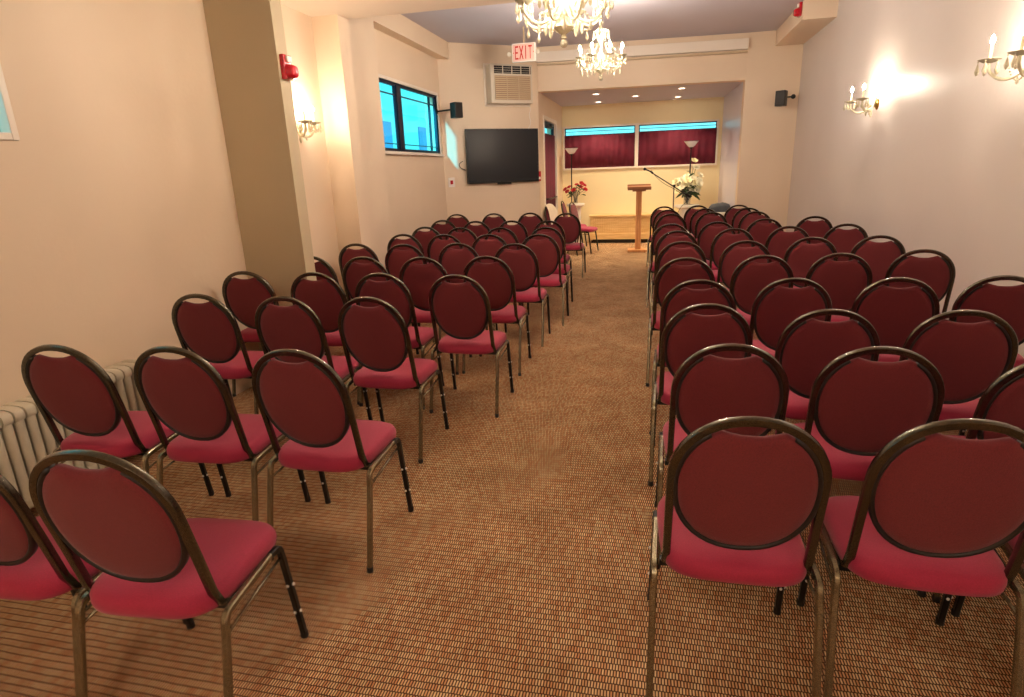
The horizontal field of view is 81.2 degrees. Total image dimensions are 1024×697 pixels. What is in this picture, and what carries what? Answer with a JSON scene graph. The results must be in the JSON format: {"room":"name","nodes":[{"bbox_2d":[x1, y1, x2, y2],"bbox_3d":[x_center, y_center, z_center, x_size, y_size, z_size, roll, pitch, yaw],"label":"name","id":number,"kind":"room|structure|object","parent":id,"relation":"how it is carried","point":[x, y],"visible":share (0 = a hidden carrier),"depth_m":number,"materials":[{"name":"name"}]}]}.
{"room":"house of worship","nodes":[
{"label":"house of worship","id":0,"kind":"room"},
{"bbox_2d":[0,0,342,405],"bbox_3d":[-2.785,-0.363,1.859,0.200,2.930,8.430,2,17,13],"label":"wall","id":1,"kind":"structure","parent":0,"point":[118,205],"depth_m":3.46,"materials":[{"name":"beige paint"}]},
{"bbox_2d":[0,63,19,140],"bbox_3d":[-2.627,-1.206,2.059,0.065,0.870,1.595,2,17,13],"label":"window","id":2,"kind":"structure","parent":1,"relation":"in","point":[8,127],"depth_m":2.86,"materials":[{"name":"beige paint"}]},
{"bbox_2d":[296,104,321,142],"bbox_3d":[-1.771,-1.927,5.130,0.214,0.306,0.308,2,17,13],"label":"sconce","id":3,"kind":"object","parent":1,"relation":"attached to","point":[314,129],"visible":0.96,"depth_m":5.11,"materials":[{"name":"gold metal"}]},
{"bbox_2d":[202,0,324,354],"bbox_3d":[-1.803,-1.168,4.436,0.510,2.930,0.130,2,17,13],"label":"pillar","id":4,"kind":"structure","parent":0,"point":[246,37],"depth_m":4.27,"materials":[{"name":"beige paint"}]},
{"bbox_2d":[279,54,298,80],"bbox_3d":[-1.538,-1.950,4.137,0.090,0.160,0.100,2,17,13],"label":"fire alarm","id":5,"kind":"object","parent":4,"relation":"attached to","point":[290,72],"visible":1,"depth_m":4.11,"materials":[{"name":"red plastic"}]},
{"bbox_2d":[311,14,370,301],"bbox_3d":[-1.706,-1.843,5.777,0.455,3.450,0.200,2,17,13],"label":"pillar","id":6,"kind":"structure","parent":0,"point":[331,35],"depth_m":5.61,"materials":[{"name":"beige paint"}]},
{"bbox_2d":[348,17,392,267],"bbox_3d":[-1.790,-2.066,6.534,0.300,3.450,1.300,2,17,13],"label":"wall","id":7,"kind":"structure","parent":0,"point":[361,30],"depth_m":6.73,"materials":[{"name":"beige paint"}]},
{"bbox_2d":[374,28,447,238],"bbox_3d":[-1.437,-2.614,8.331,0.150,3.450,2.520,2,17,13],"label":"wall","id":8,"kind":"structure","parent":7,"relation":"in","point":[416,183],"depth_m":8.28,"materials":[{"name":"beige paint"}]},
{"bbox_2d":[378,73,443,155],"bbox_3d":[-1.383,-3.136,8.200,0.120,0.920,2.240,2,17,13],"label":"window","id":9,"kind":"structure","parent":8,"relation":"attached to","point":[397,85],"depth_m":8.00,"materials":[{"name":"grey metal"}]},
{"bbox_2d":[280,0,533,18],"bbox_3d":[-0.218,-2.042,0.782,5.700,0.720,8.730,2,17,13],"label":"ceiling","id":10,"kind":"structure","parent":0,"point":[348,9],"depth_m":5.10,"materials":[{"name":"paint"}]},
{"bbox_2d":[515,0,613,47],"bbox_3d":[0.305,-2.161,3.556,0.578,0.673,0.575,-1,17,3],"label":"crystal chandelier","id":11,"kind":"object","parent":10,"relation":"hanging from","point":[564,25],"visible":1,"depth_m":3.56,"materials":[{"name":"beige"}]},
{"bbox_2d":[373,14,448,58],"bbox_3d":[-1.335,-4.163,7.890,0.150,0.240,2.630,2,17,13],"label":"beam","id":12,"kind":"structure","parent":0,"point":[399,27],"depth_m":7.79,"materials":[{"name":"beige paint"}]},
{"bbox_2d":[424,42,540,224],"bbox_3d":[-0.436,-3.109,9.865,1.910,3.450,0.180,-9,18,-23],"label":"wall","id":13,"kind":"structure","parent":0,"point":[460,76],"depth_m":9.60,"materials":[{"name":"beige paint"}]},
{"bbox_2d":[459,128,538,183],"bbox_3d":[-0.203,-3.151,9.813,1.408,0.867,0.084,-9,18,-23],"label":"television","id":14,"kind":"object","parent":13,"relation":"attached to","point":[499,156],"visible":1,"depth_m":9.79,"materials":[{"name":"black plastic"}]},
{"bbox_2d":[483,63,532,126],"bbox_3d":[-0.022,-4.026,9.566,0.817,1.003,0.241,-9,18,-23],"label":"air conditioner","id":15,"kind":"object","parent":13,"relation":"attached to","point":[505,85],"visible":1,"depth_m":9.41,"materials":[{"name":"beige paint"}]},
{"bbox_2d":[493,65,530,73],"bbox_3d":[0.001,-4.369,9.362,0.518,0.110,0.412,2,17,13],"label":"vent","id":16,"kind":"object","parent":15,"relation":"attached to","point":[497,69],"depth_m":9.36,"materials":[{"name":"black"}]},
{"bbox_2d":[494,75,530,99],"bbox_3d":[0.017,-4.119,9.431,0.617,0.350,0.018,-9,18,-23],"label":"grille","id":17,"kind":"object","parent":15,"relation":"attached to","point":[506,87],"depth_m":9.42,"materials":[{"name":"brown metal"}]},
{"bbox_2d":[536,38,748,65],"bbox_3d":[2.017,-4.698,9.428,3.277,0.150,0.110,1,17,9],"label":"trim","id":18,"kind":"structure","parent":13,"relation":"attached to","point":[741,43],"depth_m":9.34,"materials":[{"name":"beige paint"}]},
{"bbox_2d":[0,242,1023,696],"bbox_3d":[0.633,0.026,5.437,6.400,0.100,16.600,2,17,13],"label":"floor","id":19,"kind":"structure","parent":0,"point":[519,566],"depth_m":2.30,"materials":[{"name":"carpet"}]},
{"bbox_2d":[0,359,160,508],"bbox_3d":[-2.382,0.560,2.846,0.164,0.570,1.866,2,17,13],"label":"radiator","id":20,"kind":"object","parent":19,"relation":"on","point":[26,438],"visible":0.2,"depth_m":2.86,"materials":[{"name":"metal"}]},
{"bbox_2d":[0,474,185,696],"bbox_3d":[-1.466,0.617,1.886,0.487,0.943,0.493,1,17,10],"label":"banquet chair","id":21,"kind":"object","parent":19,"relation":"on","point":[33,567],"visible":0.53,"depth_m":1.71,"materials":[{"name":"red fabric"}]},
{"bbox_2d":[21,344,213,495],"bbox_3d":[-1.815,0.369,2.761,0.487,0.943,0.493,0,17,8],"label":"banquet chair","id":22,"kind":"object","parent":19,"relation":"on","point":[74,391],"visible":0.72,"depth_m":2.54,"materials":[{"name":"red fabric"}]},
{"bbox_2d":[29,449,308,696],"bbox_3d":[-0.996,0.628,1.789,0.487,0.943,0.493,0,17,8],"label":"banquet chair","id":23,"kind":"object","parent":19,"relation":"on","point":[155,562],"visible":1,"depth_m":1.61,"materials":[{"name":"red fabric"}]},
{"bbox_2d":[133,346,310,520],"bbox_3d":[-1.292,0.375,2.676,0.487,0.943,0.493,1,17,10],"label":"banquet chair","id":24,"kind":"object","parent":19,"relation":"on","point":[188,395],"visible":0.79,"depth_m":2.47,"materials":[{"name":"red fabric"}]},
{"bbox_2d":[171,293,274,413],"bbox_3d":[-1.750,0.073,3.745,0.487,0.943,0.493,1,17,9],"label":"banquet chair","id":25,"kind":"object","parent":19,"relation":"on","point":[210,330],"visible":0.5,"depth_m":3.50,"materials":[{"name":"red fabric"}]},
{"bbox_2d":[222,271,278,396],"bbox_3d":[-1.835,-0.157,4.526,0.487,0.943,0.493,1,17,9],"label":"banquet chair","id":26,"kind":"object","parent":19,"relation":"on","point":[242,297],"visible":0.36,"depth_m":4.25,"materials":[{"name":"red fabric"}]},
{"bbox_2d":[255,296,371,452],"bbox_3d":[-1.191,0.102,3.578,0.487,0.943,0.493,1,17,11],"label":"banquet chair","id":27,"kind":"object","parent":19,"relation":"on","point":[297,326],"visible":0.44,"depth_m":3.31,"materials":[{"name":"red fabric"}]},
{"bbox_2d":[291,272,358,404],"bbox_3d":[-1.281,-0.128,4.360,0.487,0.943,0.493,1,17,11],"label":"banquet chair","id":28,"kind":"object","parent":19,"relation":"on","point":[325,297],"visible":0.39,"depth_m":4.08,"materials":[{"name":"red fabric"}]},
{"bbox_2d":[252,349,413,573],"bbox_3d":[-0.766,0.387,2.570,0.487,0.943,0.492,2,17,13],"label":"banquet chair","id":29,"kind":"object","parent":19,"relation":"on","point":[308,402],"visible":0.98,"depth_m":2.38,"materials":[{"name":"red fabric"}]},
{"bbox_2d":[314,256,355,305],"bbox_3d":[-1.592,-0.369,5.208,0.487,0.943,0.493,1,17,11],"label":"banquet chair","id":30,"kind":"object","parent":19,"relation":"on","point":[321,266],"visible":0.07,"depth_m":4.87,"materials":[{"name":"red fabric"}]},
{"bbox_2d":[338,243,378,297],"bbox_3d":[-1.427,-0.612,5.986,0.480,0.934,0.491,1,17,9],"label":"banquet chair","id":31,"kind":"object","parent":19,"relation":"on","point":[345,255],"visible":0.28,"depth_m":5.67,"materials":[{"name":"red fabric"}]},
{"bbox_2d":[342,256,418,354],"bbox_3d":[-1.122,-0.340,5.051,0.487,0.943,0.493,1,17,11],"label":"banquet chair","id":32,"kind":"object","parent":19,"relation":"on","point":[352,273],"visible":0.24,"depth_m":4.75,"materials":[{"name":"red fabric"}]},
{"bbox_2d":[338,297,448,463],"bbox_3d":[-0.694,0.114,3.478,0.487,0.943,0.492,2,17,14],"label":"banquet chair","id":33,"kind":"object","parent":19,"relation":"on","point":[377,338],"visible":0.98,"depth_m":3.28,"materials":[{"name":"red fabric"}]},
{"bbox_2d":[355,273,444,409],"bbox_3d":[-0.804,-0.108,4.234,0.487,0.943,0.492,2,17,12],"label":"banquet chair","id":34,"kind":"object","parent":19,"relation":"on","point":[394,291],"visible":0.46,"depth_m":3.96,"materials":[{"name":"red fabric"}]},
{"bbox_2d":[387,234,424,256],"bbox_3d":[-1.110,-0.843,6.719,0.480,0.934,0.491,1,17,10],"label":"banquet chair","id":35,"kind":"object","parent":19,"relation":"on","point":[414,242],"visible":0.22,"depth_m":6.39,"materials":[{"name":"red fabric"}]},
{"bbox_2d":[385,244,434,342],"bbox_3d":[-0.937,-0.573,5.794,0.480,0.934,0.491,1,17,11],"label":"banquet chair","id":36,"kind":"object","parent":19,"relation":"on","point":[395,259],"visible":0.22,"depth_m":5.49,"materials":[{"name":"red fabric"}]},
{"bbox_2d":[411,227,442,263],"bbox_3d":[-0.985,-1.079,7.497,0.480,0.934,0.491,1,17,11],"label":"banquet chair","id":37,"kind":"object","parent":19,"relation":"on","point":[424,238],"visible":0.26,"depth_m":7.19,"materials":[{"name":"red fabric"}]},
{"bbox_2d":[399,257,471,374],"bbox_3d":[-0.636,-0.315,4.908,0.487,0.943,0.493,1,17,11],"label":"banquet chair","id":38,"kind":"object","parent":19,"relation":"on","point":[419,279],"visible":0.35,"depth_m":4.64,"materials":[{"name":"red fabric"}]},
{"bbox_2d":[427,234,463,262],"bbox_3d":[-0.646,-0.800,6.520,0.480,0.934,0.491,1,17,11],"label":"banquet chair","id":39,"kind":"object","parent":19,"relation":"on","point":[434,248],"visible":0.21,"depth_m":6.21,"materials":[{"name":"red fabric"}]},
{"bbox_2d":[445,227,476,247],"bbox_3d":[-0.535,-1.018,7.236,0.480,0.934,0.491,2,17,12],"label":"banquet chair","id":40,"kind":"object","parent":19,"relation":"on","point":[468,237],"visible":0.12,"depth_m":6.91,"materials":[{"name":"red fabric"}]},
{"bbox_2d":[438,243,497,340],"bbox_3d":[-0.430,-0.572,5.727,0.480,0.934,0.491,2,17,12],"label":"banquet chair","id":41,"kind":"object","parent":19,"relation":"on","point":[454,261],"visible":0.27,"depth_m":5.44,"materials":[{"name":"red fabric"}]},
{"bbox_2d":[428,274,513,417],"bbox_3d":[-0.282,-0.075,4.060,0.487,0.943,0.492,2,17,14],"label":"banquet chair","id":42,"kind":"object","parent":19,"relation":"on","point":[462,311],"visible":1,"depth_m":3.86,"materials":[{"name":"red fabric"}]},
{"bbox_2d":[462,256,530,375],"bbox_3d":[-0.127,-0.311,4.830,0.487,0.943,0.492,2,17,13],"label":"banquet chair","id":43,"kind":"object","parent":19,"relation":"on","point":[497,279],"visible":0.59,"depth_m":4.58,"materials":[{"name":"red fabric"}]},
{"bbox_2d":[472,234,521,305],"bbox_3d":[-0.171,-0.775,6.375,0.480,0.934,0.491,2,17,12],"label":"banquet chair","id":44,"kind":"object","parent":19,"relation":"on","point":[483,247],"visible":0.21,"depth_m":6.07,"materials":[{"name":"red fabric"}]},
{"bbox_2d":[485,227,523,306],"bbox_3d":[-0.066,-0.982,7.056,0.480,0.934,0.491,2,17,13],"label":"banquet chair","id":45,"kind":"object","parent":19,"relation":"on","point":[509,236],"visible":0.16,"depth_m":6.73,"materials":[{"name":"red fabric"}]},
{"bbox_2d":[497,220,527,243],"bbox_3d":[0.059,-1.245,7.924,0.480,0.934,0.491,2,17,13],"label":"banquet chair","id":46,"kind":"object","parent":19,"relation":"on","point":[519,229],"visible":0.2,"depth_m":7.61,"materials":[{"name":"red fabric"}]},
{"bbox_2d":[493,243,550,346],"bbox_3d":[0.088,-0.535,5.538,0.480,0.934,0.491,2,17,13],"label":"banquet chair","id":47,"kind":"object","parent":19,"relation":"on","point":[523,263],"visible":0.72,"depth_m":5.30,"materials":[{"name":"red fabric"}]},
{"bbox_2d":[518,234,568,325],"bbox_3d":[0.331,-0.747,6.221,0.480,0.934,0.491,2,17,13],"label":"banquet chair","id":48,"kind":"object","parent":19,"relation":"on","point":[547,251],"visible":0.69,"depth_m":5.98,"materials":[{"name":"red fabric"}]},
{"bbox_2d":[529,227,572,309],"bbox_3d":[0.442,-0.955,6.904,0.480,0.934,0.491,2,17,14],"label":"banquet chair","id":49,"kind":"object","parent":19,"relation":"on","point":[557,236],"visible":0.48,"depth_m":6.62,"materials":[{"name":"brown metal"}]},
{"bbox_2d":[553,213,585,277],"bbox_3d":[0.841,-1.551,8.851,0.480,0.934,0.491,2,17,13],"label":"banquet chair","id":50,"kind":"object","parent":19,"relation":"on","point":[571,225],"visible":0.63,"depth_m":8.61,"materials":[{"name":"red fabric"}]},
{"bbox_2d":[589,213,651,242],"bbox_3d":[2.798,-2.529,12.542,2.320,0.579,0.290,2,17,13],"label":"heater cover","id":51,"kind":"object","parent":19,"relation":"on","point":[612,228],"visible":0.44,"depth_m":12.55,"materials":[{"name":"brown wood"}]},
{"bbox_2d":[627,184,650,251],"bbox_3d":[2.358,-2.427,11.133,0.420,1.220,0.365,1,17,10],"label":"lectern","id":52,"kind":"object","parent":19,"relation":"on","point":[638,188],"visible":0.87,"depth_m":11.09,"materials":[{"name":"brown wood"}]},
{"bbox_2d":[646,223,687,307],"bbox_3d":[1.780,-0.964,6.768,0.480,0.934,0.491,2,17,13],"label":"banquet chair","id":53,"kind":"object","parent":19,"relation":"on","point":[659,232],"visible":0.36,"depth_m":6.51,"materials":[{"name":"brown metal"}]},
{"bbox_2d":[650,214,686,284],"bbox_3d":[2.124,-1.362,8.060,0.480,0.934,0.491,2,17,13],"label":"banquet chair","id":54,"kind":"object","parent":19,"relation":"on","point":[662,220],"visible":0.27,"depth_m":7.75,"materials":[{"name":"red fabric"}]},
{"bbox_2d":[649,230,697,317],"bbox_3d":[1.654,-0.750,6.067,0.480,0.934,0.491,2,17,13],"label":"banquet chair","id":55,"kind":"object","parent":19,"relation":"on","point":[666,239],"visible":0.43,"depth_m":5.77,"materials":[{"name":"brown metal"}]},
{"bbox_2d":[650,241,706,343],"bbox_3d":[1.469,-0.503,5.261,0.480,0.934,0.491,2,17,13],"label":"banquet chair","id":56,"kind":"object","parent":19,"relation":"on","point":[668,253],"visible":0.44,"depth_m":4.96,"materials":[{"name":"red fabric"}]},
{"bbox_2d":[646,257,714,386],"bbox_3d":[1.249,-0.236,4.409,0.487,0.943,0.492,2,17,12],"label":"banquet chair","id":57,"kind":"object","parent":19,"relation":"on","point":[669,276],"visible":0.41,"depth_m":4.13,"materials":[{"name":"red fabric"}]},
{"bbox_2d":[674,204,698,233],"bbox_3d":[3.379,-2.386,11.604,0.460,0.799,0.460,2,17,13],"label":"pedestal","id":58,"kind":"object","parent":19,"relation":"on","point":[684,208],"visible":0.32,"depth_m":11.41,"materials":[{"name":"white stone"}]},
{"bbox_2d":[683,191,690,204],"bbox_3d":[3.360,-2.893,11.453,0.160,0.260,0.160,2,17,13],"label":"glass vase","id":59,"kind":"object","parent":58,"relation":"on","point":[687,199],"visible":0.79,"depth_m":11.42,"materials":[{"name":"white"}]},
{"bbox_2d":[672,158,702,199],"bbox_3d":[3.343,-3.187,11.365,0.586,0.835,0.498,2,17,13],"label":"bouquet","id":60,"kind":"object","parent":59,"relation":"in","point":[694,187],"visible":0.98,"depth_m":11.26,"materials":[{"name":"beige plant"}]},
{"bbox_2d":[649,279,735,434],"bbox_3d":[1.097,0.007,3.614,0.487,0.943,0.492,2,17,13],"label":"banquet chair","id":61,"kind":"object","parent":19,"relation":"on","point":[677,299],"visible":0.44,"depth_m":3.31,"materials":[{"name":"red fabric"}]},
{"bbox_2d":[648,303,752,485],"bbox_3d":[0.959,0.181,3.047,0.487,0.943,0.492,2,17,13],"label":"banquet chair","id":62,"kind":"object","parent":19,"relation":"on","point":[684,334],"visible":0.56,"depth_m":2.77,"materials":[{"name":"red fabric"}]},
{"bbox_2d":[694,212,726,238],"bbox_3d":[2.672,-1.390,8.086,0.480,0.934,0.491,2,17,15],"label":"banquet chair","id":63,"kind":"object","parent":19,"relation":"on","point":[702,220],"visible":0.27,"depth_m":7.79,"materials":[{"name":"red fabric"}]},
{"bbox_2d":[697,221,735,269],"bbox_3d":[2.301,-0.992,6.797,0.480,0.934,0.491,2,17,15],"label":"banquet chair","id":64,"kind":"object","parent":19,"relation":"on","point":[706,235],"visible":0.18,"depth_m":6.53,"materials":[{"name":"red fabric"}]},
{"bbox_2d":[654,343,789,568],"bbox_3d":[0.840,0.368,2.435,0.487,0.943,0.492,2,17,12],"label":"banquet chair","id":65,"kind":"object","parent":19,"relation":"on","point":[710,388],"visible":0.61,"depth_m":2.16,"materials":[{"name":"red fabric"}]},
{"bbox_2d":[709,228,754,282],"bbox_3d":[2.213,-0.776,6.082,0.480,0.934,0.491,2,17,15],"label":"banquet chair","id":66,"kind":"object","parent":19,"relation":"on","point":[722,240],"visible":0.26,"depth_m":5.80,"materials":[{"name":"red fabric"}]},
{"bbox_2d":[645,416,831,696],"bbox_3d":[0.669,0.554,1.833,0.487,0.943,0.492,2,17,12],"label":"banquet chair","id":67,"kind":"object","parent":19,"relation":"on","point":[734,508],"visible":1,"depth_m":1.62,"materials":[{"name":"red fabric"}]},
{"bbox_2d":[717,240,771,289],"bbox_3d":[1.971,-0.492,5.160,0.480,0.934,0.491,2,17,15],"label":"banquet chair","id":68,"kind":"object","parent":19,"relation":"on","point":[731,257],"visible":0.27,"depth_m":4.87,"materials":[{"name":"red fabric"}]},
{"bbox_2d":[729,255,793,325],"bbox_3d":[1.785,-0.248,4.384,0.487,0.943,0.493,2,17,15],"label":"banquet chair","id":69,"kind":"object","parent":19,"relation":"on","point":[747,280],"visible":0.3,"depth_m":4.11,"materials":[{"name":"red fabric"}]},
{"bbox_2d":[746,218,783,246],"bbox_3d":[2.899,-1.060,6.952,0.480,0.934,0.491,3,17,18],"label":"banquet chair","id":70,"kind":"object","parent":19,"relation":"on","point":[760,232],"visible":0.26,"depth_m":6.66,"materials":[{"name":"red fabric"}]},
{"bbox_2d":[765,226,810,261],"bbox_3d":[2.771,-0.801,6.099,0.480,0.934,0.491,4,18,19],"label":"banquet chair","id":71,"kind":"object","parent":19,"relation":"on","point":[777,243],"visible":0.3,"depth_m":5.82,"materials":[{"name":"red fabric"}]},
{"bbox_2d":[750,278,831,357],"bbox_3d":[1.606,0.005,3.558,0.487,0.943,0.493,3,17,16],"label":"banquet chair","id":72,"kind":"object","parent":19,"relation":"on","point":[775,306],"visible":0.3,"depth_m":3.28,"materials":[{"name":"red fabric"}]},
{"bbox_2d":[784,237,837,287],"bbox_3d":[2.554,-0.531,5.220,0.480,0.934,0.491,4,18,19],"label":"banquet chair","id":73,"kind":"object","parent":19,"relation":"on","point":[800,257],"visible":0.34,"depth_m":4.95,"materials":[{"name":"red fabric"}]},
{"bbox_2d":[794,216,832,243],"bbox_3d":[3.488,-1.101,7.015,0.480,0.934,0.491,4,18,20],"label":"banquet chair","id":74,"kind":"object","parent":19,"relation":"on","point":[820,228],"visible":0.17,"depth_m":6.72,"materials":[{"name":"red fabric"}]},
{"bbox_2d":[775,309,879,420],"bbox_3d":[1.435,0.219,2.860,0.487,0.943,0.493,3,17,16],"label":"banquet chair","id":75,"kind":"object","parent":19,"relation":"on","point":[805,346],"visible":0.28,"depth_m":2.59,"materials":[{"name":"red fabric"}]},
{"bbox_2d":[804,253,872,321],"bbox_3d":[2.309,-0.255,4.340,0.487,0.943,0.492,4,18,20],"label":"banquet chair","id":76,"kind":"object","parent":19,"relation":"on","point":[843,281],"visible":0.35,"depth_m":4.07,"materials":[{"name":"red fabric"}]},
{"bbox_2d":[823,223,867,260],"bbox_3d":[3.351,-0.829,6.119,0.480,0.934,0.491,4,18,21],"label":"banquet chair","id":77,"kind":"object","parent":19,"relation":"on","point":[844,241],"visible":0.31,"depth_m":5.83,"materials":[{"name":"red fabric"}]},
{"bbox_2d":[789,346,944,597],"bbox_3d":[1.334,0.379,2.338,0.487,0.943,0.493,3,17,17],"label":"banquet chair","id":78,"kind":"object","parent":19,"relation":"on","point":[857,406],"visible":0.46,"depth_m":2.08,"materials":[{"name":"red fabric"}]},
{"bbox_2d":[848,235,905,285],"bbox_3d":[3.084,-0.535,5.168,0.480,0.934,0.491,4,18,21],"label":"banquet chair","id":79,"kind":"object","parent":19,"relation":"on","point":[879,256],"visible":0.26,"depth_m":4.89,"materials":[{"name":"red fabric"}]},
{"bbox_2d":[849,277,939,361],"bbox_3d":[2.133,0.013,3.465,0.487,0.943,0.492,4,18,20],"label":"banquet chair","id":80,"kind":"object","parent":19,"relation":"on","point":[894,313],"visible":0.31,"depth_m":3.19,"materials":[{"name":"red fabric"}]},
{"bbox_2d":[796,418,1023,696],"bbox_3d":[1.186,0.553,1.770,0.487,0.943,0.493,2,17,15],"label":"banquet chair","id":81,"kind":"object","parent":19,"relation":"on","point":[932,509],"visible":0.84,"depth_m":1.57,"materials":[{"name":"red fabric"}]},
{"bbox_2d":[883,249,955,313],"bbox_3d":[2.889,-0.284,4.366,0.487,0.943,0.493,4,18,21],"label":"banquet chair","id":82,"kind":"object","parent":19,"relation":"on","point":[937,272],"visible":0.3,"depth_m":4.08,"materials":[{"name":"red fabric"}]},
{"bbox_2d":[899,309,1018,435],"bbox_3d":[1.946,0.228,2.766,0.487,0.943,0.493,3,17,18],"label":"banquet chair","id":83,"kind":"object","parent":19,"relation":"on","point":[968,357],"visible":0.46,"depth_m":2.50,"materials":[{"name":"red fabric"}]},
{"bbox_2d":[932,364,1023,602],"bbox_3d":[1.807,0.410,2.175,0.487,0.943,0.493,3,17,17],"label":"banquet chair","id":84,"kind":"object","parent":19,"relation":"on","point":[1003,400],"visible":0.2,"depth_m":1.95,"materials":[{"name":"red fabric"}]},
{"bbox_2d":[949,275,1023,367],"bbox_3d":[2.653,0.010,3.411,0.487,0.943,0.493,4,18,21],"label":"banquet chair","id":85,"kind":"object","parent":19,"relation":"on","point":[1006,302],"visible":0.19,"depth_m":3.14,"materials":[{"name":"red fabric"}]},
{"bbox_2d":[951,533,1023,696],"bbox_3d":[1.687,0.558,1.692,0.487,0.943,0.493,3,17,16],"label":"banquet chair","id":86,"kind":"object","parent":19,"relation":"on","point":[1008,547],"visible":0.13,"depth_m":1.79,"materials":[{"name":"red fabric"}]},
{"bbox_2d":[538,92,562,224],"bbox_3d":[0.692,-3.635,11.489,0.180,3.450,2.800,2,17,13],"label":"wall","id":87,"kind":"structure","parent":0,"point":[547,107],"depth_m":11.05,"materials":[{"name":"beige paint"}]},
{"bbox_2d":[543,115,557,224],"bbox_3d":[0.769,-3.085,11.387,0.210,2.450,1.490,2,17,13],"label":"door","id":88,"kind":"structure","parent":87,"relation":"in","point":[549,141],"depth_m":11.35,"materials":[{"name":"beige paint"}]},
{"bbox_2d":[545,133,555,206],"bbox_3d":[0.720,-3.009,11.417,0.032,2.050,1.280,2,17,13],"label":"curtain","id":89,"kind":"object","parent":88,"relation":"hanging from","point":[550,140],"depth_m":11.41,"materials":[{"name":"red fabric"}]},
{"bbox_2d":[401,0,802,46],"bbox_3d":[1.200,-4.314,7.311,6.000,0.200,5.370,2,17,13],"label":"ceiling","id":90,"kind":"structure","parent":0,"point":[629,20],"depth_m":8.10,"materials":[{"name":"paint"}]},
{"bbox_2d":[507,26,539,62],"bbox_3d":[0.165,-4.244,8.310,0.476,0.470,0.070,3,17,17],"label":"exit sign","id":91,"kind":"object","parent":90,"relation":"hanging from","point":[523,52],"visible":0.98,"depth_m":8.31,"materials":[{"name":"white plastic"}]},
{"bbox_2d":[575,20,626,80],"bbox_3d":[1.011,-3.547,6.771,0.578,0.943,0.575,1,17,9],"label":"crystal chandelier","id":92,"kind":"object","parent":90,"relation":"hanging from","point":[601,58],"visible":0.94,"depth_m":6.78,"materials":[{"name":"beige"}]},
{"bbox_2d":[541,82,741,106],"bbox_3d":[2.362,-4.722,10.969,3.600,0.150,2.800,2,17,13],"label":"ceiling","id":93,"kind":"structure","parent":0,"point":[694,91],"depth_m":10.73,"materials":[{"name":"paint"}]},
{"bbox_2d":[562,97,723,241],"bbox_3d":[2.670,-3.983,12.410,3.600,3.450,0.200,2,17,13],"label":"wall","id":94,"kind":"structure","parent":0,"point":[607,193],"depth_m":12.36,"materials":[{"name":"yellow paint"}]},
{"bbox_2d":[563,123,636,169],"bbox_3d":[1.825,-4.195,12.456,1.520,0.870,0.090,2,17,13],"label":"window","id":95,"kind":"structure","parent":94,"relation":"in","point":[630,124],"depth_m":12.39,"materials":[{"name":"beige paint"}]},
{"bbox_2d":[565,133,634,168],"bbox_3d":[1.820,-4.116,12.455,1.485,0.658,0.046,2,17,13],"label":"window curtain","id":96,"kind":"object","parent":95,"relation":"hanging from","point":[601,150],"visible":0.99,"depth_m":12.44,"materials":[{"name":"red fabric"}]},
{"bbox_2d":[636,119,718,167],"bbox_3d":[3.340,-4.147,12.108,1.590,0.870,0.090,2,17,13],"label":"window","id":97,"kind":"structure","parent":94,"relation":"in","point":[706,120],"depth_m":12.04,"materials":[{"name":"beige paint"}]},
{"bbox_2d":[638,128,716,165],"bbox_3d":[3.339,-4.078,12.103,1.555,0.678,0.046,2,17,13],"label":"window curtain","id":98,"kind":"object","parent":97,"relation":"hanging from","point":[661,147],"visible":0.97,"depth_m":12.10,"materials":[{"name":"red fabric"}]},
{"bbox_2d":[537,33,748,92],"bbox_3d":[2.056,-4.577,9.612,3.285,0.670,0.199,1,17,9],"label":"beam","id":99,"kind":"structure","parent":0,"point":[724,68],"depth_m":9.52,"materials":[{"name":"beige paint"}]},
{"bbox_2d":[718,82,742,207],"bbox_3d":[4.098,-3.594,10.927,0.330,3.450,2.350,2,17,13],"label":"wall","id":100,"kind":"structure","parent":0,"point":[732,106],"depth_m":10.74,"materials":[{"name":"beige paint"}]},
{"bbox_2d":[735,30,803,231],"bbox_3d":[4.186,-3.217,9.653,0.965,3.450,0.200,2,17,13],"label":"wall","id":101,"kind":"structure","parent":0,"point":[767,131],"depth_m":9.49,"materials":[{"name":"beige paint"}]},
{"bbox_2d":[775,0,838,45],"bbox_3d":[4.027,-4.476,8.242,0.400,0.220,1.780,2,17,13],"label":"beam","id":102,"kind":"structure","parent":0,"point":[816,14],"depth_m":7.78,"materials":[{"name":"beige paint"}]},
{"bbox_2d":[786,0,1023,357],"bbox_3d":[3.058,-1.229,3.129,0.200,3.450,13.900,2,17,13],"label":"wall","id":103,"kind":"structure","parent":0,"point":[938,165],"depth_m":4.94,"materials":[{"name":"paint"}]},
{"bbox_2d":[843,84,878,116],"bbox_3d":[3.499,-2.459,5.946,0.277,0.306,0.383,2,17,13],"label":"sconce","id":104,"kind":"object","parent":103,"relation":"attached to","point":[875,102],"visible":1,"depth_m":5.93,"materials":[{"name":"gold metal"}]},
{"bbox_2d":[974,28,1023,83],"bbox_3d":[2.895,-1.665,3.426,0.277,0.306,0.382,2,17,13],"label":"sconce","id":105,"kind":"object","parent":103,"relation":"attached to","point":[1016,62],"visible":1,"depth_m":3.51,"materials":[{"name":"gold metal"}]},
{"label":"outside","id":106,"kind":"structure","parent":0,"visible":0},
{"bbox_2d":[379,82,426,149],"bbox_3d":[-4.983,-7.779,18.121,0.700,10.000,24.000,2,17,13],"label":"neighbouring building","id":107,"kind":"structure","parent":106,"point":[414,123],"depth_m":22.10,"materials":[{"name":"teal"}]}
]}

